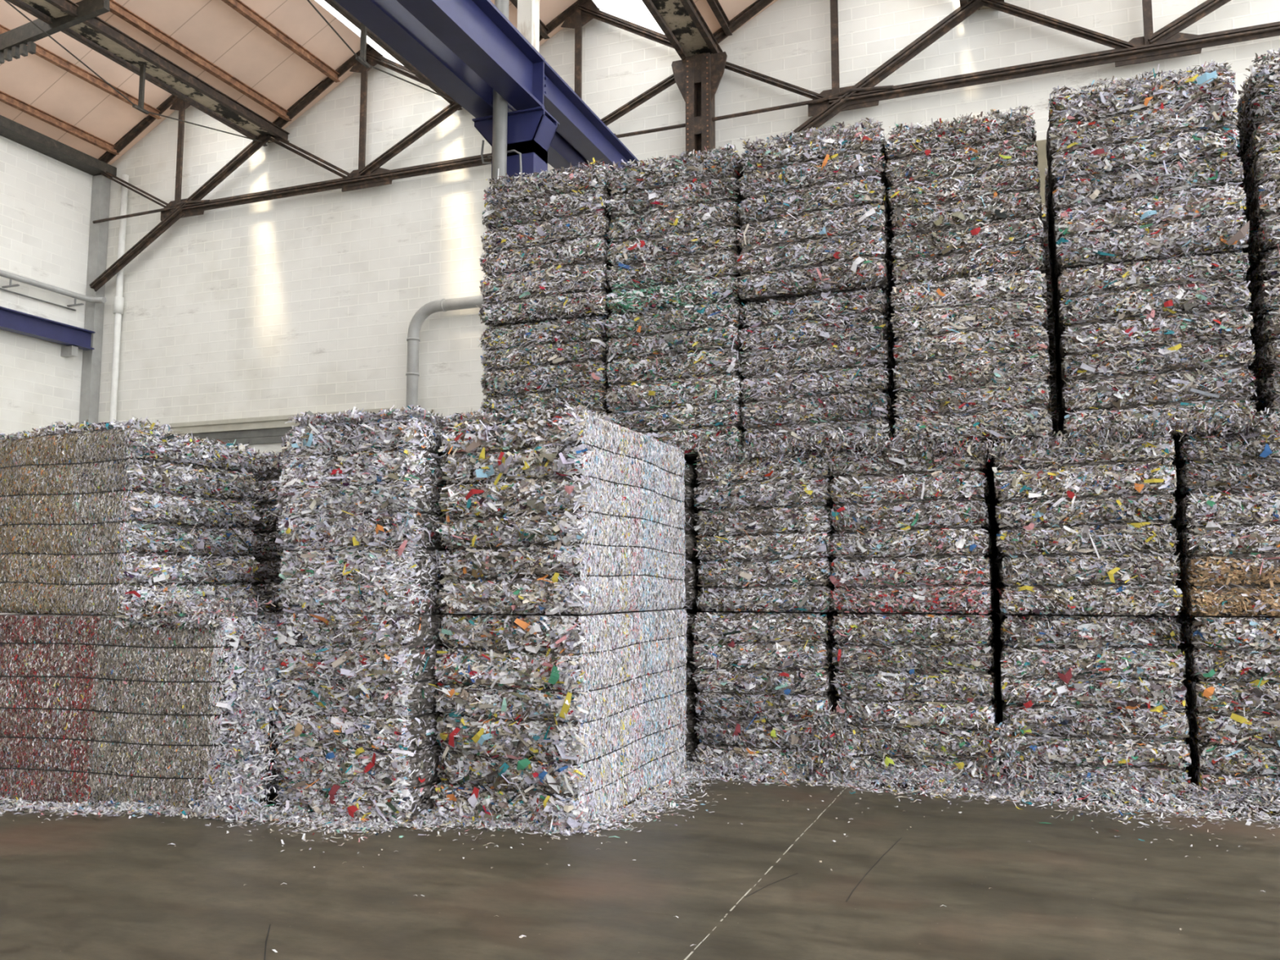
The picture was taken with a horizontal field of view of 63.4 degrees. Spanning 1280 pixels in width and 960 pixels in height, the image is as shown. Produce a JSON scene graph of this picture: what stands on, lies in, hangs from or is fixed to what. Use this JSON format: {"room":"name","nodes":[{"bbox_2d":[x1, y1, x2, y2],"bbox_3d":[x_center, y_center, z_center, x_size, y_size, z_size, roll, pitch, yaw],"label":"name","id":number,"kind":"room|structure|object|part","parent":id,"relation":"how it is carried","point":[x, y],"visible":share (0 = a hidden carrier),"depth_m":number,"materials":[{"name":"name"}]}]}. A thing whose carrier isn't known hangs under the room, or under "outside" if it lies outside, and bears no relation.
{"room":"waste site","nodes":[
{"label":"waste site","id":0,"kind":"room"},
{"bbox_2d":[0,135,93,614],"bbox_3d":[-18.250,-2.936,11.163,0.250,11.500,29.226,-2,-6,21],"label":"wall","id":1,"kind":"structure","parent":0,"point":[46,201],"depth_m":23.37,"materials":[{"name":"white paint"}]},
{"bbox_2d":[0,288,75,311],"bbox_3d":[-18.181,-5.291,11.074,0.031,0.036,28.168,-2,-6,21],"label":"conduit","id":2,"kind":"object","parent":1,"relation":"attached to","point":[5,290],"visible":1,"depth_m":23.21,"materials":[{"name":"grey metal"}]},
{"bbox_2d":[0,306,95,357],"bbox_3d":[-17.996,-4.475,11.059,0.410,0.658,28.426,-2,-6,21],"label":"beam","id":3,"kind":"structure","parent":1,"relation":"attached to","point":[75,338],"depth_m":23.20,"materials":[{"name":"blue metal"}]},
{"bbox_2d":[0,269,106,306],"bbox_3d":[-17.865,-5.493,11.130,0.678,0.309,28.459,-2,-6,21],"label":"pipe","id":4,"kind":"object","parent":1,"relation":"attached to","point":[11,276],"visible":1,"depth_m":23.33,"materials":[{"name":"grey metal"}]},
{"bbox_2d":[0,115,116,177],"bbox_3d":[-17.914,-8.748,11.624,0.470,0.224,28.728,-2,-6,21],"label":"trim","id":5,"kind":"structure","parent":1,"relation":"on","point":[13,131],"depth_m":23.41,"materials":[{"name":"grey metal"}]},
{"bbox_2d":[0,0,777,164],"bbox_3d":[-2.476,-10.350,5.883,33.327,1.803,28.728,-2,-6,21],"label":"ceiling","id":6,"kind":"structure","parent":0,"point":[212,29],"depth_m":21.45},
{"bbox_2d":[0,0,110,63],"bbox_3d":[-10.887,-7.935,18.461,3.664,0.795,0.120,-2,-6,21],"label":"cross beam","id":7,"kind":"structure","parent":6,"relation":"attached to","point":[13,42],"depth_m":18.34,"materials":[{"name":"grey metal"}]},
{"bbox_2d":[314,0,402,65],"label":"window","id":8,"kind":"structure","parent":6,"relation":"attached to","point":[325,5],"depth_m":20.75,"materials":[{"name":"white glass"}]},
{"bbox_2d":[591,0,664,34],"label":"window","id":9,"kind":"structure","parent":6,"relation":"attached to","point":[635,11],"depth_m":19.61,"materials":[{"name":"white glass"}]},
{"bbox_2d":[0,753,1279,959],"bbox_3d":[5.261,1.920,2.082,51.776,0.200,29.976,-2,-6,21],"label":"floor","id":10,"kind":"structure","parent":0,"point":[77,886],"depth_m":5.53,"materials":[{"name":"concrete"}]},
{"bbox_2d":[78,174,111,426],"bbox_3d":[-12.924,-1.624,24.289,0.302,11.344,0.257,-2,-6,21],"label":"post","id":11,"kind":"object","parent":10,"relation":"on","point":[100,191],"visible":0.57,"depth_m":24.48,"materials":[{"name":"grey metal"}]},
{"bbox_2d":[0,613,288,810],"bbox_3d":[-3.873,1.745,8.144,2.429,1.371,1.343,-1,-6,12],"label":"bale","id":12,"kind":"object","parent":10,"relation":"on","point":[91,710],"visible":0.78,"depth_m":7.55,"materials":[{"name":"multicoloured paper"}]},
{"bbox_2d":[0,415,259,615],"bbox_3d":[-4.466,0.325,8.684,2.437,1.558,1.309,-3,-6,27],"label":"bale","id":13,"kind":"object","parent":12,"relation":"on","point":[102,519],"visible":1,"depth_m":8.06,"materials":[{"name":"multicoloured paper"}]},
{"bbox_2d":[112,594,280,630],"bbox_3d":[-3.289,0.996,7.847,0.926,0.261,0.939,-2,-6,18],"label":"drift","id":14,"kind":"object","parent":12,"relation":"on","point":[197,608],"visible":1,"depth_m":7.54,"materials":[{"name":"grey paper"}]},
{"bbox_2d":[248,609,284,613],"bbox_3d":[-2.855,1.931,10.026,1.366,1.381,2.372,-2,-6,21],"label":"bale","id":15,"kind":"object","parent":10,"relation":"on","point":[258,611],"visible":0.02,"depth_m":9.17,"materials":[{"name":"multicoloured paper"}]},
{"bbox_2d":[242,447,286,609],"bbox_3d":[-2.869,0.472,10.139,1.366,1.548,2.434,-2,-6,21],"label":"bale","id":16,"kind":"object","parent":15,"relation":"on","point":[266,576],"visible":0.16,"depth_m":9.19,"materials":[{"name":"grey paper"}]},
{"bbox_2d":[262,613,460,824],"bbox_3d":[-1.708,1.734,8.161,1.159,1.396,2.404,-2,-6,21],"label":"bale","id":17,"kind":"object","parent":10,"relation":"on","point":[359,689],"visible":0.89,"depth_m":7.16,"materials":[{"name":"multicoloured paper"}]},
{"bbox_2d":[272,404,453,615],"bbox_3d":[-1.735,0.292,8.398,1.236,1.534,2.380,-2,-6,21],"label":"bale","id":18,"kind":"object","parent":17,"relation":"on","point":[358,500],"visible":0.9,"depth_m":7.38,"materials":[{"name":"multicoloured paper"}]},
{"bbox_2d":[0,766,740,849],"bbox_3d":[-2.208,2.307,7.290,6.124,0.081,2.120,1,-6,-11],"label":"drift","id":19,"kind":"object","parent":10,"relation":"on","point":[597,823],"visible":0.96,"depth_m":7.14,"materials":[{"name":"white paper"}]},
{"bbox_2d":[182,621,299,822],"bbox_3d":[-2.800,1.681,7.330,0.851,1.333,0.689,1,-6,-12],"label":"paper spill","id":20,"kind":"object","parent":19,"relation":"on","point":[227,799],"visible":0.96,"depth_m":7.27,"materials":[{"name":"white paper"}]},
{"bbox_2d":[405,294,485,413],"bbox_3d":[-2.795,-0.044,20.104,4.169,7.354,0.274,-2,-6,21],"label":"duct pipe","id":21,"kind":"object","parent":10,"relation":"on","point":[413,339],"visible":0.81,"depth_m":20.91,"materials":[{"name":"grey metal"}]},
{"bbox_2d":[491,0,508,185],"bbox_3d":[-1.580,-2.917,11.572,0.164,11.344,0.164,-2,-6,21],"label":"standpipe","id":22,"kind":"object","parent":10,"relation":"on","point":[500,104],"visible":0.02,"depth_m":11.61,"materials":[{"name":"grey metal"}]},
{"bbox_2d":[471,106,559,396],"bbox_3d":[-1.446,-0.708,11.670,0.896,6.968,0.481,-2,-6,21],"label":"column","id":23,"kind":"structure","parent":10,"relation":"on","point":[531,132],"depth_m":11.79,"materials":[{"name":"blue metal"}]},
{"bbox_2d":[334,0,594,174],"bbox_3d":[-2.791,-4.832,9.358,0.310,0.683,21.224,-2,-6,21],"label":"beam","id":24,"kind":"structure","parent":23,"relation":"on","point":[388,20],"depth_m":10.91,"materials":[{"name":"blue metal"}]},
{"bbox_2d":[396,0,640,172],"bbox_3d":[-2.289,-4.851,9.168,0.310,0.683,21.224,-2,-6,21],"label":"beam","id":25,"kind":"structure","parent":23,"relation":"on","point":[477,32],"depth_m":11.39,"materials":[{"name":"blue metal"}]},
{"bbox_3d":[-1.175,-4.586,12.084,0.067,0.370,0.330,-2,-6,21],"label":"splice plate","id":26,"kind":"part","parent":25,"relation":"part of","materials":[{"name":"blue paint"}]},
{"bbox_2d":[515,0,539,111],"bbox_3d":[-1.345,-2.880,12.213,0.196,11.400,0.202,-2,-6,21],"label":"post","id":27,"kind":"object","parent":10,"relation":"on","point":[528,11],"visible":0.02,"depth_m":12.40,"materials":[{"name":"white paint"}]},
{"bbox_2d":[430,608,688,830],"bbox_3d":[-0.512,1.719,7.990,1.236,1.391,2.514,-2,-6,21],"label":"bale","id":28,"kind":"object","parent":10,"relation":"on","point":[557,720],"visible":0.98,"depth_m":7.10,"materials":[{"name":"multicoloured paper"}]},
{"bbox_2d":[435,404,685,614],"bbox_3d":[-0.490,0.278,8.180,1.193,1.498,2.398,-2,-6,21],"label":"bale","id":29,"kind":"object","parent":28,"relation":"on","point":[576,511],"visible":1,"depth_m":7.26,"materials":[{"name":"multicoloured paper"}]},
{"bbox_2d":[684,609,713,764],"bbox_3d":[0.338,1.971,10.316,1.106,1.361,2.339,-2,-6,21],"label":"bale","id":30,"kind":"object","parent":10,"relation":"on","point":[692,741],"visible":0.04,"depth_m":9.17,"materials":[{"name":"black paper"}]},
{"bbox_2d":[675,461,703,610],"bbox_3d":[0.336,0.607,10.450,1.106,1.361,2.331,-2,-6,21],"label":"bale","id":31,"kind":"object","parent":30,"relation":"on","point":[691,576],"visible":0.09,"depth_m":9.32,"materials":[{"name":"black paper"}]},
{"bbox_2d":[671,51,727,156],"bbox_3d":[1.118,-2.214,18.761,1.075,11.400,0.349,-2,-6,21],"label":"steel column","id":32,"kind":"structure","parent":10,"relation":"on","point":[698,77],"depth_m":19.12,"materials":[{"name":"brown metal"}]},
{"bbox_2d":[89,0,699,291],"bbox_3d":[-5.917,-7.194,21.958,15.139,5.002,0.169,-2,-6,21],"label":"roof truss","id":33,"kind":"object","parent":32,"relation":"attached to","point":[580,12],"visible":0.57,"depth_m":22.13,"materials":[{"name":"brown metal"}]},
{"bbox_2d":[0,90,119,155],"bbox_3d":[-17.451,-9.141,11.337,0.110,0.170,28.448,-2,-6,21],"label":"purlin","id":34,"kind":"object","parent":33,"relation":"attached to","point":[5,98],"visible":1,"depth_m":23.01,"materials":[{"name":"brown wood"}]},
{"bbox_2d":[0,24,161,119],"bbox_3d":[-16.278,-9.858,10.961,0.110,0.170,28.448,-2,-6,21],"label":"purlin","id":35,"kind":"object","parent":33,"relation":"attached to","point":[42,52],"visible":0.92,"depth_m":22.29,"materials":[{"name":"orange metal"}]},
{"bbox_2d":[6,0,289,146],"bbox_3d":[-13.239,-8.972,9.859,0.705,0.200,28.728,-2,-6,21],"label":"roof beam","id":36,"kind":"structure","parent":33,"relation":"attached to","point":[95,33],"depth_m":19.91,"materials":[{"name":"metal"}]},
{"bbox_2d":[4,0,262,142],"bbox_3d":[-9.505,-7.463,19.570,0.090,0.904,6.726,-2,-6,21],"label":"rod","id":37,"kind":"object","parent":36,"relation":"attached to","point":[140,107],"visible":1,"depth_m":19.63,"materials":[{"name":"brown metal"}]},
{"bbox_3d":[-11.304,-6.218,23.890,3.518,0.160,0.115,-2,-6,21],"label":"tie rod","id":38,"kind":"part","parent":33,"relation":"part of","materials":[{"name":"brown metal"}]},
{"bbox_3d":[-10.521,-8.829,23.952,0.896,0.594,0.022,-2,-6,21],"label":"gusset plate","id":39,"kind":"part","parent":33,"relation":"part of","materials":[{"name":"brown metal"}]},
{"bbox_3d":[-10.441,-6.207,23.661,1.288,0.426,0.034,-2,-6,21],"label":"gusset plate","id":40,"kind":"part","parent":33,"relation":"part of","materials":[{"name":"brown metal"}]},
{"bbox_2d":[109,0,291,121],"bbox_3d":[-12.765,-9.321,9.563,0.110,0.170,28.448,-2,-6,21],"label":"purlin","id":41,"kind":"object","parent":33,"relation":"attached to","point":[116,8],"visible":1,"depth_m":20.18,"materials":[{"name":"orange metal"}]},
{"bbox_2d":[221,0,340,82],"bbox_3d":[-11.593,-10.038,9.188,0.110,0.170,28.448,-2,-6,21],"label":"purlin","id":42,"kind":"object","parent":33,"relation":"attached to","point":[238,6],"visible":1,"depth_m":20.73,"materials":[{"name":"orange metal"}]},
{"bbox_3d":[-5.836,-9.009,22.178,0.896,0.594,0.022,-2,-6,21],"label":"gusset plate","id":43,"kind":"part","parent":33,"relation":"part of","materials":[{"name":"brown metal"}]},
{"bbox_3d":[-5.755,-6.387,21.887,1.288,0.426,0.034,-2,-6,21],"label":"gusset plate","id":44,"kind":"part","parent":33,"relation":"part of","materials":[{"name":"brown metal"}]},
{"bbox_2d":[324,0,462,110],"bbox_3d":[-8.553,-9.152,8.086,0.705,0.200,28.728,-2,-6,21],"label":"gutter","id":45,"kind":"object","parent":33,"relation":"attached to","point":[333,3],"visible":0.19,"depth_m":19.16,"materials":[{"name":"paint"}]},
{"bbox_2d":[306,0,457,103],"bbox_3d":[-4.820,-7.644,17.797,0.090,0.904,6.726,-2,-6,21],"label":"rod","id":46,"kind":"object","parent":45,"relation":"attached to","point":[362,59],"visible":0.8,"depth_m":17.87,"materials":[{"name":"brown metal"}]},
{"bbox_2d":[509,0,549,39],"bbox_3d":[-6.907,-10.218,7.414,0.110,0.170,28.448,-2,-6,21],"label":"purlin","id":47,"kind":"object","parent":33,"relation":"attached to","point":[543,28],"visible":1,"depth_m":20.40,"materials":[{"name":"brown metal"}]},
{"bbox_3d":[-1.150,-9.189,20.405,0.896,0.594,0.022,-2,-6,21],"label":"gusset plate","id":48,"kind":"part","parent":33,"relation":"part of","materials":[{"name":"brown metal"}]},
{"bbox_3d":[0.102,-6.587,19.589,2.171,0.070,0.070,-2,-6,21],"label":"tie rod","id":49,"kind":"part","parent":33,"relation":"part of","materials":[{"name":"brown metal"}]},
{"bbox_3d":[0.745,-7.397,19.378,0.314,0.941,0.045,-2,-6,21],"label":"gusset plate","id":50,"kind":"part","parent":32,"relation":"part of","materials":[{"name":"brown metal"}]},
{"bbox_3d":[1.456,-7.424,19.108,0.314,0.941,0.045,-2,-6,21],"label":"gusset plate","id":51,"kind":"part","parent":32,"relation":"part of","materials":[{"name":"brown metal"}]},
{"bbox_2d":[703,0,1279,143],"bbox_3d":[7.315,-7.703,16.950,13.374,5.002,0.169,-2,-6,21],"label":"roof truss","id":52,"kind":"object","parent":32,"relation":"attached to","point":[1166,42],"visible":0.86,"depth_m":17.49,"materials":[{"name":"brown metal"}]},
{"bbox_2d":[641,0,722,59],"bbox_3d":[-3.868,-9.333,6.312,0.705,0.200,28.728,-2,-6,21],"label":"beam","id":53,"kind":"structure","parent":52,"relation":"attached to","point":[681,21],"depth_m":18.43,"materials":[{"name":"metal"}]},
{"bbox_2d":[706,0,732,35],"bbox_3d":[-3.394,-9.682,6.016,0.110,0.170,28.448,-2,-6,21],"label":"purlin","id":54,"kind":"object","parent":52,"relation":"attached to","point":[715,6],"visible":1,"depth_m":18.66,"materials":[{"name":"brown metal"}]},
{"bbox_3d":[2.752,-6.758,18.569,3.518,0.160,0.115,-2,-6,21],"label":"tie rod","id":55,"kind":"part","parent":52,"relation":"part of","materials":[{"name":"brown metal"}]},
{"bbox_3d":[3.616,-6.748,18.340,1.288,0.426,0.034,-2,-6,21],"label":"gusset plate","id":56,"kind":"part","parent":52,"relation":"part of","materials":[{"name":"brown metal"}]},
{"bbox_2d":[959,0,1004,10],"bbox_3d":[0.818,-9.513,4.539,0.705,0.200,28.728,-2,-6,21],"label":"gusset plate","id":57,"kind":"object","parent":52,"relation":"attached to","point":[962,2],"visible":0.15,"depth_m":17.62,"materials":[{"name":"paint"}]},
{"bbox_3d":[8.301,-6.928,16.567,1.288,0.426,0.034,-2,-6,21],"label":"gusset plate","id":58,"kind":"part","parent":52,"relation":"part of","materials":[{"name":"brown metal"}]},
{"bbox_2d":[684,786,846,959],"bbox_3d":[0.600,2.169,5.513,0.012,0.004,5.889,-2,-6,21],"label":"floor line","id":59,"kind":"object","parent":10,"relation":"on","point":[748,891],"depth_m":5.41,"materials":[{"name":"beige paint"}]},
{"bbox_2d":[690,610,857,778],"bbox_3d":[1.371,1.914,9.754,1.181,1.361,2.470,-2,-6,21],"label":"bale","id":60,"kind":"object","parent":10,"relation":"on","point":[759,677],"visible":0.89,"depth_m":8.80,"materials":[{"name":"multicoloured paper"}]},
{"bbox_2d":[693,450,837,612],"bbox_3d":[1.421,0.547,9.981,1.211,1.386,2.422,-2,-6,21],"label":"bale","id":61,"kind":"object","parent":60,"relation":"on","point":[765,526],"visible":0.87,"depth_m":8.97,"materials":[{"name":"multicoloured paper"}]},
{"bbox_2d":[604,301,746,465],"bbox_3d":[0.641,-0.809,10.356,1.286,1.361,2.420,-2,-6,21],"label":"bale","id":62,"kind":"object","parent":61,"relation":"on","point":[675,378],"visible":0.76,"depth_m":9.34,"materials":[{"name":"multicoloured paper"}]},
{"bbox_2d":[605,142,746,314],"bbox_3d":[0.667,-2.272,10.572,1.286,1.574,2.372,-2,-6,21],"label":"bale","id":63,"kind":"object","parent":62,"relation":"on","point":[673,232],"visible":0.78,"depth_m":9.56,"materials":[{"name":"multicoloured paper"}]},
{"bbox_2d":[737,287,897,456],"bbox_3d":[1.861,-0.851,9.951,1.296,1.361,2.381,-2,-6,21],"label":"bale","id":64,"kind":"object","parent":61,"relation":"on","point":[825,362],"visible":0.85,"depth_m":8.95,"materials":[{"name":"multicoloured paper"}]},
{"bbox_2d":[736,117,896,311],"bbox_3d":[1.842,-2.323,10.020,1.317,1.564,2.409,-2,-6,21],"label":"bale","id":65,"kind":"object","parent":64,"relation":"on","point":[815,215],"visible":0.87,"depth_m":9.03,"materials":[{"name":"multicoloured paper"}]},
{"bbox_2d":[831,611,1003,788],"bbox_3d":[2.558,1.871,9.338,1.276,1.361,2.362,-2,-6,21],"label":"bale","id":66,"kind":"object","parent":10,"relation":"on","point":[915,687],"visible":0.89,"depth_m":8.36,"materials":[{"name":"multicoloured paper"}]},
{"bbox_2d":[826,440,999,613],"bbox_3d":[2.569,0.501,9.528,1.291,1.386,2.379,-2,-6,21],"label":"bale","id":67,"kind":"object","parent":66,"relation":"on","point":[913,535],"visible":0.94,"depth_m":8.52,"materials":[{"name":"multicoloured paper"}]},
{"bbox_2d":[889,268,1053,466],"bbox_3d":[3.056,-0.903,9.438,1.236,1.361,2.354,-2,-6,21],"label":"bale","id":68,"kind":"object","parent":67,"relation":"on","point":[971,357],"visible":0.95,"depth_m":8.42,"materials":[{"name":"multicoloured paper"}]},
{"bbox_2d":[884,104,1044,285],"bbox_3d":[3.069,-2.348,9.649,1.256,1.539,2.366,-2,-6,21],"label":"bale","id":69,"kind":"object","parent":68,"relation":"on","point":[965,200],"visible":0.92,"depth_m":8.62,"materials":[{"name":"multicoloured paper"}]},
{"bbox_2d":[683,755,1279,846],"bbox_3d":[2.713,2.235,7.397,5.589,0.245,1.459,-2,-6,21],"label":"drift","id":70,"kind":"object","parent":10,"relation":"on","point":[775,769],"visible":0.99,"depth_m":7.80,"materials":[{"name":"white paper"}]},
{"bbox_2d":[991,606,1007,725],"bbox_3d":[3.599,2.049,11.080,1.176,1.361,1.633,-2,-6,21],"label":"bale","id":71,"kind":"object","parent":10,"relation":"on","point":[1002,615],"visible":0.02,"depth_m":10.34,"materials":[{"name":"grey paper"}]},
{"bbox_2d":[991,488,1005,607],"bbox_3d":[3.591,0.673,11.198,1.176,1.361,1.696,-2,-6,21],"label":"bale","id":72,"kind":"object","parent":71,"relation":"on","point":[999,585],"visible":0.02,"depth_m":10.43,"materials":[{"name":"grey paper"}]},
{"bbox_2d":[785,705,1275,809],"bbox_3d":[2.844,2.114,8.024,3.612,0.612,0.244,-2,-6,21],"label":"paper spill","id":73,"kind":"object","parent":10,"relation":"on","point":[1005,732],"visible":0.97,"depth_m":8.10,"materials":[{"name":"white paper"}]},
{"bbox_2d":[1000,613,1191,799],"bbox_3d":[3.828,1.825,8.883,1.306,1.361,2.380,-2,-6,21],"label":"bale","id":74,"kind":"object","parent":10,"relation":"on","point":[1092,693],"visible":0.83,"depth_m":7.89,"materials":[{"name":"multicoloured paper"}]},
{"bbox_2d":[993,433,1182,615],"bbox_3d":[3.833,0.451,9.034,1.306,1.386,2.402,-2,-6,21],"label":"bale","id":75,"kind":"object","parent":74,"relation":"on","point":[1086,532],"visible":0.98,"depth_m":8.02,"materials":[{"name":"multicoloured paper"}]},
{"bbox_2d":[696,407,1279,469],"bbox_3d":[2.612,-0.290,8.403,4.494,0.365,0.239,-2,-6,21],"label":"drift","id":76,"kind":"object","parent":75,"relation":"on","point":[708,455],"visible":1,"depth_m":8.29,"materials":[{"name":"grey paper"}]},
{"bbox_2d":[1053,250,1257,448],"bbox_3d":[4.356,-0.948,8.991,1.346,1.361,2.374,-2,-6,21],"label":"bale","id":77,"kind":"object","parent":75,"relation":"on","point":[1138,341],"visible":0.94,"depth_m":8.00,"materials":[{"name":"multicoloured paper"}]},
{"bbox_2d":[1044,60,1249,326],"bbox_3d":[4.324,-2.430,9.098,1.377,1.590,2.400,-2,-6,21],"label":"bale","id":78,"kind":"object","parent":77,"relation":"on","point":[1147,169],"visible":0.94,"depth_m":8.10,"materials":[{"name":"multicoloured paper"}]},
{"bbox_2d":[1162,612,1279,808],"bbox_3d":[5.121,1.776,8.402,1.336,1.361,2.373,-2,-6,21],"label":"bale","id":79,"kind":"object","parent":10,"relation":"on","point":[1232,681],"visible":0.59,"depth_m":7.56,"materials":[{"name":"multicoloured paper"}]},
{"bbox_2d":[1167,429,1279,616],"bbox_3d":[5.129,0.403,8.562,1.336,1.386,2.390,-2,-6,21],"label":"bale","id":80,"kind":"object","parent":79,"relation":"on","point":[1227,493],"visible":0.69,"depth_m":7.72,"materials":[{"name":"multicoloured paper"}]},
{"bbox_2d":[1244,244,1279,431],"bbox_3d":[5.677,-1.002,8.457,1.336,1.361,2.448,-2,-6,21],"label":"bale","id":81,"kind":"object","parent":80,"relation":"on","point":[1264,287],"visible":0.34,"depth_m":7.86,"materials":[{"name":"multicoloured paper"}]},
{"bbox_2d":[1235,47,1279,280],"bbox_3d":[5.670,-2.502,8.593,1.336,1.632,2.438,-2,-6,21],"label":"bale","id":82,"kind":"object","parent":81,"relation":"on","point":[1258,123],"visible":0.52,"depth_m":7.89,"materials":[{"name":"multicoloured paper"}]},
{"bbox_3d":[-0.704,2.011,10.713,1.116,1.361,2.326,-2,-6,21],"label":"bale","id":83,"kind":"object","parent":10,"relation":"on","visible":0},
{"bbox_3d":[-0.704,0.648,10.850,1.116,1.361,2.321,-2,-6,21],"label":"bale","id":84,"kind":"object","parent":83,"relation":"on","visible":0},
{"bbox_2d":[477,315,613,415],"bbox_3d":[-0.573,-0.760,10.846,1.326,1.361,2.383,-2,-6,21],"label":"bale","id":85,"kind":"object","parent":84,"relation":"on","point":[547,365],"visible":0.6,"depth_m":9.86,"materials":[{"name":"multicoloured paper"}]},
{"bbox_2d":[475,157,615,327],"bbox_3d":[-0.577,-2.240,10.986,1.326,1.596,2.397,-2,-6,21],"label":"bale","id":86,"kind":"object","parent":85,"relation":"on","point":[545,242],"visible":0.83,"depth_m":9.96,"materials":[{"name":"multicoloured paper"}]},
{"bbox_2d":[97,0,1279,472],"bbox_3d":[4.967,-3.356,17.908,38.408,13.700,0.250,-2,-6,21],"label":"wall","id":87,"kind":"structure","parent":0,"point":[295,304],"depth_m":21.77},
{"bbox_2d":[109,173,128,422],"bbox_3d":[-12.226,-1.622,24.028,0.210,11.288,0.210,-2,-6,21],"label":"downpipe","id":88,"kind":"object","parent":87,"relation":"attached to","point":[118,302],"visible":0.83,"depth_m":24.20,"materials":[{"name":"white paint"}]},
{"bbox_2d":[177,426,292,456],"bbox_3d":[-7.810,1.353,22.127,5.712,4.982,0.101,-2,-6,21],"label":"door","id":89,"kind":"structure","parent":87,"relation":"in","point":[264,439],"depth_m":22.55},
{"bbox_3d":[-7.798,1.518,22.142,5.712,4.658,0.034,-2,-6,21],"label":"panel","id":90,"kind":"part","parent":89,"relation":"part of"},
{"bbox_2d":[168,407,396,435],"bbox_3d":[-7.820,-1.250,22.365,5.936,0.246,0.157,-2,-6,21],"label":"trim","id":91,"kind":"structure","parent":87,"relation":"attached to","point":[277,421],"depth_m":22.66,"materials":[{"name":"beige paint"}]},
{"bbox_2d":[1035,139,1161,616],"bbox_3d":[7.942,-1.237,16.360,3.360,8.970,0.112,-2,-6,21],"label":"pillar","id":92,"kind":"structure","parent":87,"relation":"in","point":[1042,161],"depth_m":17.19,"materials":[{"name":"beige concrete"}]},
{"bbox_3d":[4.748,0.643,10.896,1.116,1.361,1.426,-2,-6,21],"label":"bale","id":93,"kind":"object","parent":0,"visible":0},
{"bbox_2d":[1048,340,1057,439],"bbox_3d":[4.739,-0.733,11.011,1.116,1.361,1.475,-2,-6,21],"label":"bale","id":94,"kind":"object","parent":93,"relation":"on","point":[1051,351],"visible":0.02,"depth_m":10.56,"materials":[{"name":"grey paper"}]},
{"bbox_2d":[1041,203,1054,341],"bbox_3d":[4.745,-2.163,11.174,1.116,1.480,1.460,-2,-6,21],"label":"bale","id":95,"kind":"object","parent":94,"relation":"on","point":[1051,327],"visible":0.03,"depth_m":10.69,"materials":[{"name":"grey paper"}]}
]}

